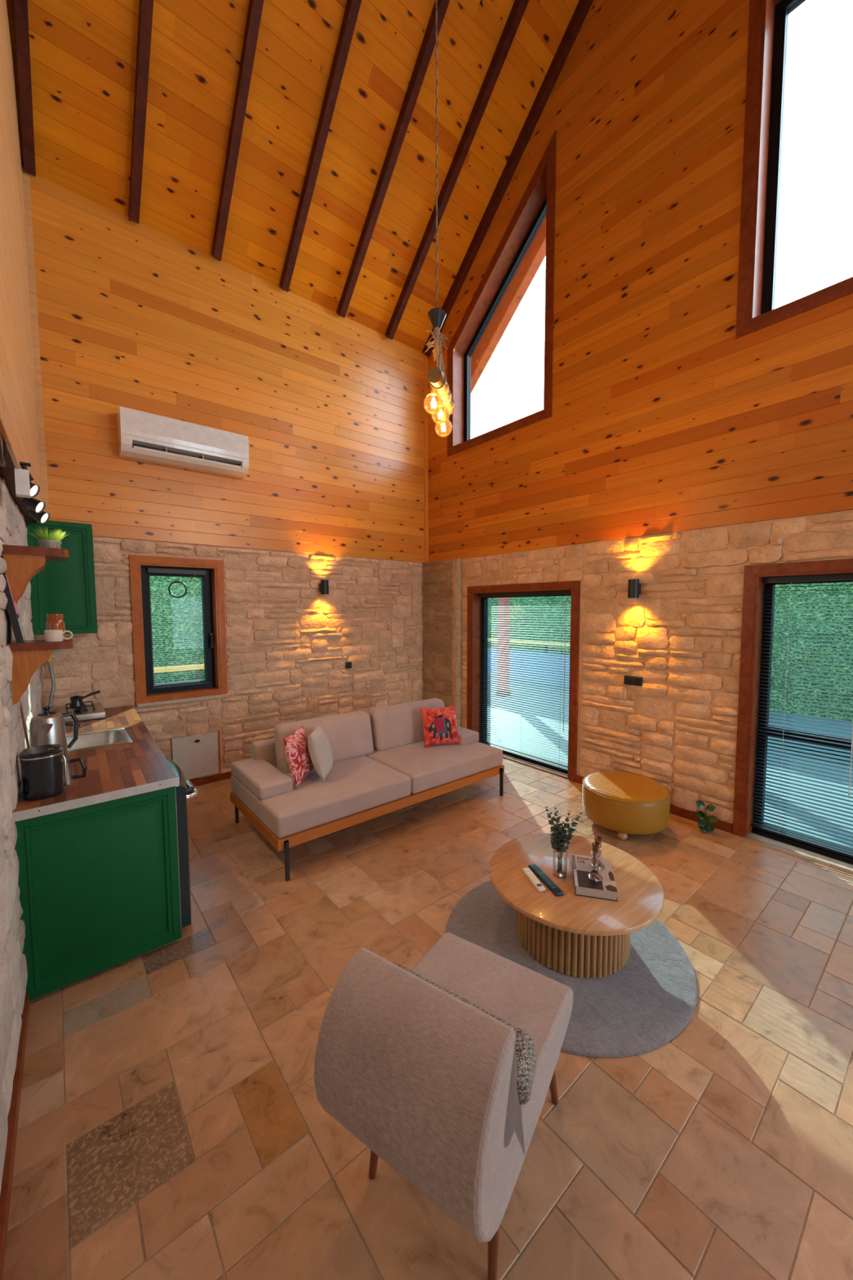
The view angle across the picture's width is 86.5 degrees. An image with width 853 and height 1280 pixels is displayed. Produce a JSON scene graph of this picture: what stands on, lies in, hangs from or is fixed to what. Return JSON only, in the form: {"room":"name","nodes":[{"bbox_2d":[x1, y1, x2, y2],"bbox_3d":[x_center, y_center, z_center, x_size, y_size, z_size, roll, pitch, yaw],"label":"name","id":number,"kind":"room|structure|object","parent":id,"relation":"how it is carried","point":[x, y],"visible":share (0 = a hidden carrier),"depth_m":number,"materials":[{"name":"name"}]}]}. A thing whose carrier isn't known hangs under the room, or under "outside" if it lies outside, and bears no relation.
{"room":"living room","nodes":[
{"label":"living room","id":0,"kind":"room"},
{"bbox_2d":[0,0,41,1194],"bbox_3d":[-0.716,-2.945,0.153,0.341,9.760,9.362,-3,5,-38],"label":"wall","id":1,"kind":"structure","parent":0,"point":[18,411],"depth_m":2.11,"materials":[{"name":"brown wood"}]},
{"bbox_2d":[0,432,5,466],"bbox_3d":[-1.598,-0.823,1.690,0.022,0.336,0.336,-3,5,-39],"label":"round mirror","id":2,"kind":"object","parent":1,"relation":"attached to","point":[2,444],"visible":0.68,"depth_m":1.70,"materials":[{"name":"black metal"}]},
{"bbox_2d":[0,992,29,1279],"bbox_3d":[-1.273,1.728,1.348,0.040,0.075,1.922,-3,5,-38],"label":"baseboard","id":3,"kind":"structure","parent":1,"relation":"attached to","point":[13,1115],"depth_m":1.54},
{"bbox_2d":[13,462,49,524],"bbox_3d":[-2.107,-0.799,2.424,0.115,0.305,0.641,-3,5,-35],"label":"spot lamp","id":4,"kind":"object","parent":1,"relation":"attached to","point":[24,488],"visible":0.98,"depth_m":2.24,"materials":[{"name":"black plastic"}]},
{"bbox_2d":[1,544,68,604],"bbox_3d":[-1.989,-0.311,2.324,0.251,0.302,0.270,-3,5,-39],"label":"wall shelf","id":5,"kind":"object","parent":1,"relation":"attached to","point":[23,562],"visible":0.88,"depth_m":2.19,"materials":[{"name":"brown wood"}]},
{"bbox_2d":[26,526,69,548],"bbox_3d":[-1.944,-0.522,2.326,0.183,0.118,0.172,-3,5,-39],"label":"potted plant","id":6,"kind":"object","parent":5,"relation":"on","point":[52,540],"visible":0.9,"depth_m":2.30,"materials":[{"name":"plant"}]},
{"bbox_2d":[7,639,73,705],"bbox_3d":[-1.988,0.155,2.355,0.248,0.300,0.270,-3,5,-39],"label":"wall shelf","id":7,"kind":"object","parent":1,"relation":"attached to","point":[28,655],"visible":0.92,"depth_m":2.22,"materials":[{"name":"brown wood"}]},
{"bbox_2d":[1,571,26,643],"bbox_3d":[-2.027,-0.158,2.217,0.081,0.343,0.192,-3,5,-39],"label":"picture frame","id":8,"kind":"object","parent":7,"relation":"on","point":[11,607],"visible":0.81,"depth_m":2.15,"materials":[{"name":"metal"}]},
{"bbox_2d":[5,574,18,613],"bbox_3d":[-2.020,-0.221,2.212,0.001,0.190,0.182,-15,12,-38],"label":"print","id":9,"kind":"object","parent":8,"relation":"attached to","point":[13,608],"depth_m":2.14},
{"bbox_2d":[46,613,65,640],"bbox_3d":[-1.947,-0.067,2.381,0.076,0.139,0.075,-3,5,-39],"label":"jar","id":10,"kind":"object","parent":7,"relation":"on","point":[55,621],"visible":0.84,"depth_m":2.35,"materials":[{"name":"ceramic"}]},
{"bbox_2d":[44,629,72,641],"bbox_3d":[-1.881,-0.023,2.321,0.113,0.058,0.072,-3,5,-39],"label":"mug","id":11,"kind":"object","parent":7,"relation":"on","point":[55,635],"visible":1,"depth_m":2.29,"materials":[{"name":"white ceramic"}]},
{"bbox_2d":[47,649,57,710],"bbox_3d":[-3.232,0.318,3.901,0.100,0.558,0.124,-3,5,-39],"label":"gas pipe","id":12,"kind":"object","parent":1,"relation":"attached to","point":[50,660],"visible":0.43,"depth_m":3.89,"materials":[{"name":"silver metal"}]},
{"bbox_2d":[26,520,97,635],"bbox_3d":[-3.030,-0.502,3.779,0.407,0.887,0.485,-3,5,-39],"label":"upper cabinet","id":13,"kind":"object","parent":1,"relation":"attached to","point":[66,588],"visible":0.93,"depth_m":3.61,"materials":[{"name":"green paint"}]},
{"bbox_2d":[29,173,424,780],"bbox_3d":[-1.841,-1.199,5.225,5.110,5.590,0.294,-3,5,-39],"label":"wall","id":14,"kind":"structure","parent":0,"point":[329,407],"depth_m":4.92,"materials":[{"name":"brown wood"}]},
{"bbox_2d":[22,167,49,519],"bbox_3d":[-3.264,-2.375,3.785,0.060,2.900,0.042,-3,5,-39],"label":"trim","id":15,"kind":"structure","parent":14,"relation":"attached to","point":[26,179],"depth_m":3.77,"materials":[{"name":"brown wood"}]},
{"bbox_2d":[128,554,227,706],"bbox_3d":[-2.542,-0.102,4.672,0.843,1.460,0.205,-3,5,-39],"label":"window","id":16,"kind":"structure","parent":14,"relation":"in","point":[214,592],"depth_m":4.63,"materials":[{"name":"black metal"}]},
{"bbox_2d":[168,581,186,598],"bbox_3d":[-2.536,-0.515,4.624,0.174,0.174,0.017,-3,5,-39],"label":"ring ornament","id":17,"kind":"object","parent":16,"relation":"hanging from","point":[180,582],"visible":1,"depth_m":4.62,"materials":[{"name":"black metal"}]},
{"bbox_2d":[146,568,209,688],"bbox_3d":[-2.544,-0.122,4.678,0.528,1.200,0.040,-3,5,-39],"label":"blind","id":18,"kind":"object","parent":16,"relation":"attached to","point":[148,570],"visible":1,"depth_m":4.66,"materials":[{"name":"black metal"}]},
{"bbox_2d":[116,406,248,479],"bbox_3d":[-2.349,-1.907,4.454,1.114,0.400,0.226,-3,5,-39],"label":"air conditioner","id":19,"kind":"object","parent":14,"relation":"attached to","point":[142,436],"visible":1,"depth_m":4.34,"materials":[{"name":"white plastic"}]},
{"bbox_2d":[132,443,239,466],"bbox_3d":[-2.372,-1.804,4.504,0.964,0.062,0.110,-3,5,-39],"label":"outlet","id":20,"kind":"object","parent":19,"relation":"attached to","point":[140,445],"depth_m":4.43,"materials":[{"name":"black plastic"}]},
{"bbox_2d":[171,730,221,779],"bbox_3d":[-2.409,1.217,4.758,0.454,0.466,0.034,-3,5,-39],"label":"access panel","id":21,"kind":"object","parent":14,"relation":"attached to","point":[197,755],"visible":0.95,"depth_m":4.75,"materials":[{"name":"white paint"}]},
{"bbox_2d":[186,771,231,788],"bbox_3d":[-1.461,1.440,5.568,3.650,0.075,0.029,-3,5,-39],"label":"baseboard","id":22,"kind":"structure","parent":14,"relation":"attached to","point":[198,781],"depth_m":4.85,"materials":[{"name":"brown wood"}]},
{"bbox_2d":[319,579,328,594],"bbox_3d":[-1.243,-0.638,5.499,0.094,0.170,0.132,-3,5,-39],"label":"wall sconce","id":23,"kind":"object","parent":14,"relation":"attached to","point":[324,585],"visible":1,"depth_m":5.45,"materials":[{"name":"black metal"}]},
{"bbox_2d":[345,662,351,668],"bbox_3d":[-1.003,0.324,5.849,0.084,0.084,0.036,-3,5,-39],"label":"wall socket","id":24,"kind":"object","parent":14,"relation":"attached to","point":[348,664],"visible":1,"depth_m":5.83,"materials":[{"name":"black plastic"}]},
{"bbox_2d":[423,354,428,562],"bbox_3d":[-0.008,-2.562,6.468,0.044,2.910,0.044,-3,5,-39],"label":"trim","id":25,"kind":"structure","parent":14,"relation":"attached to","point":[425,357],"depth_m":6.46,"materials":[{"name":"brown wood"}]},
{"bbox_2d":[5,0,593,357],"bbox_3d":[1.321,-5.625,1.503,6.060,4.847,10.200,-3,5,-39],"label":"ceiling","id":26,"kind":"structure","parent":0,"point":[291,144],"depth_m":4.19,"materials":[{"name":"brown wood"}]},
{"bbox_2d":[424,0,454,431],"bbox_3d":[0.066,-3.921,2.612,0.157,5.232,0.735,0,4,9],"label":"pendant lamp","id":27,"kind":"object","parent":26,"relation":"hanging from","point":[437,377],"visible":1,"depth_m":2.68,"materials":[{"name":"metal"}]},
{"bbox_2d":[2,756,852,1279],"bbox_3d":[1.099,1.796,1.692,4.880,0.120,9.320,-3,5,-39],"label":"floor","id":28,"kind":"structure","parent":0,"point":[173,1125],"depth_m":1.72,"materials":[{"name":"tile"}]},
{"bbox_2d":[14,786,181,1000],"bbox_3d":[-2.340,1.192,3.233,0.688,0.893,2.387,-3,5,-38],"label":"base cabinet","id":29,"kind":"object","parent":28,"relation":"on","point":[99,884],"visible":0.86,"depth_m":2.27,"materials":[{"name":"green paint"}]},
{"bbox_2d":[12,705,179,822],"bbox_3d":[-2.347,0.723,3.196,0.681,0.043,2.415,-3,5,-38],"label":"countertop","id":30,"kind":"structure","parent":29,"relation":"on","point":[139,766],"depth_m":2.57,"materials":[{"name":"brown wood"}]},
{"bbox_2d":[17,756,23,800],"bbox_3d":[-1.993,0.634,2.220,0.025,0.262,0.237,-4,5,-43],"label":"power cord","id":31,"kind":"object","parent":30,"relation":"on","point":[21,784],"visible":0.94,"depth_m":2.15,"materials":[{"name":"black plastic"}]},
{"bbox_2d":[20,699,30,748],"bbox_3d":[-2.165,0.516,2.454,0.053,0.467,0.012,-3,5,-39],"label":"wooden stick","id":32,"kind":"object","parent":30,"relation":"on","point":[21,708],"visible":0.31,"depth_m":2.44,"materials":[{"name":"brown wood"}]},
{"bbox_2d":[18,743,87,800],"bbox_3d":[-1.871,0.650,2.283,0.258,0.227,0.184,-3,5,-39],"label":"coffee maker","id":33,"kind":"object","parent":30,"relation":"on","point":[46,771],"visible":1,"depth_m":2.20,"materials":[{"name":"black metal"}]},
{"bbox_2d":[29,706,78,758],"bbox_3d":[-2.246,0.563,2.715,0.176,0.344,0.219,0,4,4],"label":"electric kettle","id":34,"kind":"object","parent":30,"relation":"on","point":[47,726],"visible":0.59,"depth_m":2.65,"materials":[{"name":"silver metal"}]},
{"bbox_2d":[64,722,81,727],"bbox_3d":[-2.624,0.622,3.277,0.223,0.154,0.062,0,4,-2],"label":"tap","id":35,"kind":"object","parent":30,"relation":"on","point":[66,724],"visible":0.06,"depth_m":3.28,"materials":[{"name":"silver metal"}]},
{"bbox_2d":[56,701,106,723],"bbox_3d":[-2.974,0.604,3.896,0.320,0.106,0.470,-3,5,-39],"label":"gas hob","id":36,"kind":"object","parent":30,"relation":"in","point":[91,711],"visible":0.63,"depth_m":3.79,"materials":[{"name":"metal"}]},
{"bbox_2d":[69,690,100,708],"bbox_3d":[-2.861,0.493,3.800,0.213,0.126,0.100,-3,5,-39],"label":"cezve","id":37,"kind":"object","parent":36,"relation":"on","point":[77,701],"visible":1,"depth_m":3.74,"materials":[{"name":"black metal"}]},
{"bbox_2d":[66,727,133,752],"bbox_3d":[-2.384,0.774,3.173,0.505,0.143,0.520,-3,5,-39],"label":"sink","id":38,"kind":"object","parent":30,"relation":"in","point":[115,736],"visible":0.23,"depth_m":3.35,"materials":[{"name":"metal"}]},
{"bbox_2d":[164,756,198,927],"bbox_3d":[-1.803,1.238,2.678,0.750,0.874,0.750,-3,5,-39],"label":"dishwasher","id":39,"kind":"object","parent":28,"relation":"on","point":[183,793],"visible":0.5,"depth_m":2.56,"materials":[{"name":"black metal"}]},
{"bbox_2d":[230,697,504,881],"bbox_3d":[-0.454,1.143,4.198,2.310,0.850,1.123,-3,5,-39],"label":"sofa","id":40,"kind":"object","parent":28,"relation":"on","point":[382,765],"visible":0.84,"depth_m":3.88,"materials":[{"name":"beige fabric"}]},
{"bbox_2d":[283,725,314,787],"bbox_3d":[-1.027,0.930,3.670,0.162,0.380,0.392,0,4,5],"label":"cushion","id":41,"kind":"object","parent":40,"relation":"on","point":[300,762],"visible":0.94,"depth_m":3.54,"materials":[{"name":"red fabric"}]},
{"bbox_2d":[307,724,333,780],"bbox_3d":[-0.876,0.923,3.755,0.205,0.392,0.384,0,4,4],"label":"cushion","id":42,"kind":"object","parent":40,"relation":"on","point":[318,744],"visible":1,"depth_m":3.60,"materials":[{"name":"grey fabric"}]},
{"bbox_2d":[231,755,411,838],"bbox_3d":[-0.899,1.213,3.834,1.149,0.182,1.060,-3,5,-39],"label":"seat cushion","id":43,"kind":"object","parent":40,"relation":"on","point":[354,786],"depth_m":3.48,"materials":[{"name":"fabric"}]},
{"bbox_2d":[274,710,373,773],"bbox_3d":[-0.919,0.925,4.176,0.924,0.410,0.250,-3,5,-39],"label":"cushion","id":44,"kind":"object","parent":40,"relation":"on","point":[348,735],"depth_m":4.16,"materials":[{"name":"fabric"}]},
{"bbox_2d":[367,697,444,751],"bbox_3d":[-0.175,0.881,4.789,0.940,0.410,0.250,-3,5,-39],"label":"cushion","id":45,"kind":"object","parent":40,"relation":"on","point":[393,726],"depth_m":4.59,"materials":[{"name":"fabric"}]},
{"bbox_2d":[365,740,502,794],"bbox_3d":[-0.009,1.160,4.568,1.149,0.182,1.060,-3,5,-39],"label":"seat cushion","id":46,"kind":"object","parent":40,"relation":"on","point":[429,769],"depth_m":4.25,"materials":[{"name":"fabric"}]},
{"bbox_2d":[420,705,459,746],"bbox_3d":[0.142,0.874,4.620,0.394,0.375,0.179,-1,4,-19],"label":"cushion","id":47,"kind":"object","parent":40,"relation":"on","point":[440,724],"visible":1,"depth_m":4.57,"materials":[{"name":"red fabric"}]},
{"bbox_2d":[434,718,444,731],"bbox_3d":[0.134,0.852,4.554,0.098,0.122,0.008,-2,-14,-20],"label":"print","id":48,"kind":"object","parent":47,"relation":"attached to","point":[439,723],"depth_m":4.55},
{"bbox_2d":[427,713,452,740],"bbox_3d":[0.135,0.874,4.558,0.249,0.259,0.022,-2,-14,-20],"label":"print","id":49,"kind":"object","parent":47,"relation":"attached to","point":[439,725],"depth_m":4.55},
{"bbox_2d":[437,718,447,733],"bbox_3d":[0.156,0.866,4.558,0.103,0.151,0.007,-2,-14,-20],"label":"print","id":50,"kind":"object","parent":47,"relation":"attached to","point":[442,722],"depth_m":4.56},
{"bbox_2d":[313,932,573,1279],"bbox_3d":[0.105,1.374,1.500,0.540,0.759,0.776,2,5,33],"label":"armchair","id":51,"kind":"object","parent":28,"relation":"on","point":[425,1078],"visible":0.99,"depth_m":1.22,"materials":[{"name":"fabric"}]},
{"bbox_2d":[394,963,536,1104],"bbox_3d":[0.077,1.200,1.414,0.544,0.128,0.181,2,5,33],"label":"knit cushion","id":52,"kind":"object","parent":51,"relation":"on","point":[525,1049],"visible":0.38,"depth_m":1.27,"materials":[{"name":"grey fabric"}]},
{"bbox_2d":[444,880,697,1057],"bbox_3d":[0.750,1.671,2.516,1.296,0.017,1.296,-3,5,-39],"label":"round rug","id":53,"kind":"object","parent":28,"relation":"on","point":[640,1007],"visible":0.4,"depth_m":2.21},
{"bbox_2d":[489,833,664,977],"bbox_3d":[0.811,1.479,2.540,0.912,0.360,0.912,-3,5,-39],"label":"coffee table","id":54,"kind":"object","parent":53,"relation":"on","point":[569,933],"visible":0.84,"depth_m":2.31,"materials":[{"name":"brown wood"}]},
{"bbox_2d":[522,867,546,892],"bbox_3d":[0.581,1.296,2.458,0.042,0.018,0.201,-1,4,-13],"label":"remote control","id":55,"kind":"object","parent":54,"relation":"on","point":[532,877],"visible":1,"depth_m":2.44,"materials":[{"name":"beige plastic"}]},
{"bbox_2d":[528,863,563,896],"bbox_3d":[0.643,1.295,2.457,0.046,0.019,0.280,-1,4,-18],"label":"remote control","id":56,"kind":"object","parent":54,"relation":"on","point":[534,868],"visible":1,"depth_m":2.43,"materials":[{"name":"black plastic"}]},
{"bbox_2d":[553,869,566,878],"bbox_3d":[0.738,1.201,2.504,0.080,0.200,0.080,-3,5,-39],"label":"glass vase","id":57,"kind":"object","parent":54,"relation":"on","point":[562,874],"visible":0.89,"depth_m":2.49,"materials":[{"name":"clear glass"}]},
{"bbox_2d":[545,806,582,873],"bbox_3d":[0.762,1.101,2.504,0.210,0.359,0.088,-1,4,-6],"label":"eucalyptus sprigs","id":58,"kind":"object","parent":57,"relation":"on","point":[560,839],"visible":1,"depth_m":2.50,"materials":[{"name":"green plant"}]},
{"bbox_2d":[571,853,617,901],"bbox_3d":[0.904,1.279,2.458,0.205,0.049,0.315,1,4,15],"label":"hardcover book","id":59,"kind":"object","parent":54,"relation":"on","point":[606,888],"visible":0.79,"depth_m":2.37,"materials":[{"name":"paper"}]},
{"bbox_2d":[576,870,604,889],"bbox_3d":[0.858,1.260,2.384,0.122,0.001,0.152,1,4,15],"label":"print","id":60,"kind":"object","parent":59,"relation":"on","point":[583,882],"depth_m":2.36},
{"bbox_2d":[587,841,602,881],"bbox_3d":[0.891,1.165,2.394,0.074,0.185,0.074,-3,5,-39],"label":"glass candle holder","id":61,"kind":"object","parent":59,"relation":"on","point":[594,875],"visible":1,"depth_m":2.38,"materials":[{"name":"clear glass"}]},
{"bbox_2d":[590,835,604,870],"bbox_3d":[0.944,1.168,2.499,0.074,0.165,0.074,-3,5,-39],"label":"glass candle holder","id":62,"kind":"object","parent":59,"relation":"on","point":[601,866],"visible":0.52,"depth_m":2.48,"materials":[{"name":"clear glass"}]},
{"bbox_2d":[608,871,614,880],"bbox_3d":[0.985,1.257,2.420,0.025,0.001,0.090,1,4,15],"label":"print","id":63,"kind":"object","parent":59,"relation":"on","point":[611,875],"depth_m":2.41},
{"bbox_2d":[605,884,617,892],"bbox_3d":[0.941,1.264,2.312,0.055,0.001,0.055,1,4,15],"label":"print","id":64,"kind":"object","parent":59,"relation":"on","point":[609,888],"depth_m":2.31},
{"bbox_2d":[582,771,670,839],"bbox_3d":[1.690,1.400,3.874,0.686,0.368,0.686,-3,5,-39],"label":"pouf","id":65,"kind":"object","parent":28,"relation":"on","point":[624,803],"visible":1,"depth_m":3.63,"materials":[{"name":"yellow leather"}]},
{"bbox_2d":[695,800,717,832],"bbox_3d":[2.319,1.470,3.764,0.150,0.241,0.116,2,4,28],"label":"leafy sprig","id":66,"kind":"object","parent":28,"relation":"on","point":[705,826],"visible":1,"depth_m":3.76,"materials":[{"name":"green plant"}]},
{"bbox_2d":[471,216,546,393],"bbox_3d":[1.938,-5.725,5.202,0.140,4.836,5.214,-3,5,-39],"label":"roof eave","id":67,"kind":"object","parent":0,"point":[535,255],"visible":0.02,"depth_m":6.21},
{"bbox_2d":[422,0,852,823],"bbox_3d":[2.864,-3.157,3.105,0.371,9.760,9.350,-3,5,-39],"label":"wall","id":68,"kind":"structure","parent":0,"point":[676,454],"depth_m":4.07,"materials":[{"name":"brown wood"}]},
{"bbox_2d":[447,129,556,456],"bbox_3d":[0.913,-3.876,5.492,0.280,2.858,1.660,-3,5,-39],"label":"window","id":69,"kind":"structure","parent":68,"relation":"in","point":[537,202],"depth_m":5.36,"materials":[{"name":"brown wood"}]},
{"bbox_2d":[466,580,580,782],"bbox_3d":[1.160,0.443,5.486,0.260,2.220,1.637,-3,5,-39],"label":"door","id":70,"kind":"structure","parent":68,"relation":"in","point":[473,602],"depth_m":5.61,"materials":[{"name":"wood"}]},
{"bbox_2d":[479,590,571,771],"bbox_3d":[1.156,0.427,5.457,0.054,1.996,1.411,-3,5,-39],"label":"blind","id":71,"kind":"object","parent":68,"relation":"attached to","point":[566,593],"visible":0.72,"depth_m":5.42,"materials":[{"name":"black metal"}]},
{"bbox_2d":[623,675,642,686],"bbox_3d":[1.962,0.386,4.309,0.034,0.084,0.170,-3,5,-39],"label":"wall socket","id":72,"kind":"object","parent":68,"relation":"attached to","point":[629,680],"visible":1,"depth_m":4.30,"materials":[{"name":"black plastic"}]},
{"bbox_2d":[627,578,640,598],"bbox_3d":[1.921,-0.472,4.189,0.132,0.170,0.094,-3,5,-39],"label":"wall sconce","id":73,"kind":"object","parent":68,"relation":"attached to","point":[633,585],"visible":1,"depth_m":4.14,"materials":[{"name":"black metal"}]},
{"bbox_2d":[575,774,733,833],"bbox_3d":[1.498,1.470,4.977,0.031,0.078,3.220,-3,5,-39],"label":"baseboard","id":74,"kind":"structure","parent":68,"relation":"attached to","point":[687,814],"depth_m":3.97,"materials":[{"name":"brown wood"}]},
{"bbox_2d":[732,558,852,871],"bbox_3d":[3.154,0.580,3.078,0.260,2.265,1.708,-3,5,-39],"label":"door","id":75,"kind":"structure","parent":68,"relation":"in","point":[753,587],"depth_m":3.60,"materials":[{"name":"wood"}]},
{"bbox_2d":[735,0,852,338],"bbox_3d":[2.979,-3.602,3.005,0.280,2.550,1.425,-3,5,-39],"label":"window","id":76,"kind":"structure","parent":68,"relation":"in","point":[768,20],"depth_m":3.44,"materials":[{"name":"brown wood"}]},
{"bbox_2d":[751,573,852,857],"bbox_3d":[3.137,0.554,3.062,0.054,2.018,1.514,-3,5,-39],"label":"blind","id":77,"kind":"object","parent":68,"relation":"attached to","point":[837,577],"visible":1,"depth_m":3.41,"materials":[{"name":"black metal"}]},
{"label":"outside","id":78,"kind":"structure","parent":0,"visible":0},
{"bbox_2d":[487,675,852,848],"bbox_3d":[1.312,1.594,6.392,34.000,0.240,36.000,-3,5,-39],"label":"ground","id":79,"kind":"structure","parent":78,"point":[770,712],"depth_m":6.11,"materials":[{"name":"stone"}]},
{"bbox_2d":[149,575,204,684],"bbox_3d":[-6.271,0.004,6.508,10.600,2.960,0.700,-3,5,-39],"label":"hedge","id":80,"kind":"object","parent":79,"relation":"on","point":[181,607],"visible":0.07,"depth_m":7.76,"materials":[{"name":"green plant"}]},
{"bbox_2d":[153,663,204,679],"bbox_3d":[-3.526,0.913,7.020,9.960,1.060,0.160,-3,5,-39],"label":"parapet","id":81,"kind":"object","parent":79,"relation":"on","point":[202,664],"visible":0.09,"depth_m":6.80,"materials":[{"name":"stone"}]},
{"bbox_2d":[496,597,510,697],"bbox_3d":[1.688,-0.221,9.898,0.220,2.900,0.220,-3,5,-39],"label":"porch post","id":82,"kind":"object","parent":79,"relation":"on","point":[501,608],"visible":0.57,"depth_m":9.86,"materials":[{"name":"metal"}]},
{"bbox_2d":[487,638,569,688],"bbox_3d":[1.799,0.491,12.963,0.160,1.060,6.560,-3,5,-39],"label":"parapet","id":83,"kind":"object","parent":79,"relation":"on","point":[489,639],"visible":0.16,"depth_m":11.67,"materials":[{"name":"stone"}]},
{"bbox_2d":[487,582,852,721],"bbox_3d":[6.580,-0.232,8.684,0.700,3.060,23.000,-3,5,-39],"label":"hedge","id":84,"kind":"object","parent":79,"relation":"on","point":[536,611],"visible":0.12,"depth_m":8.10,"materials":[{"name":"green plant"}]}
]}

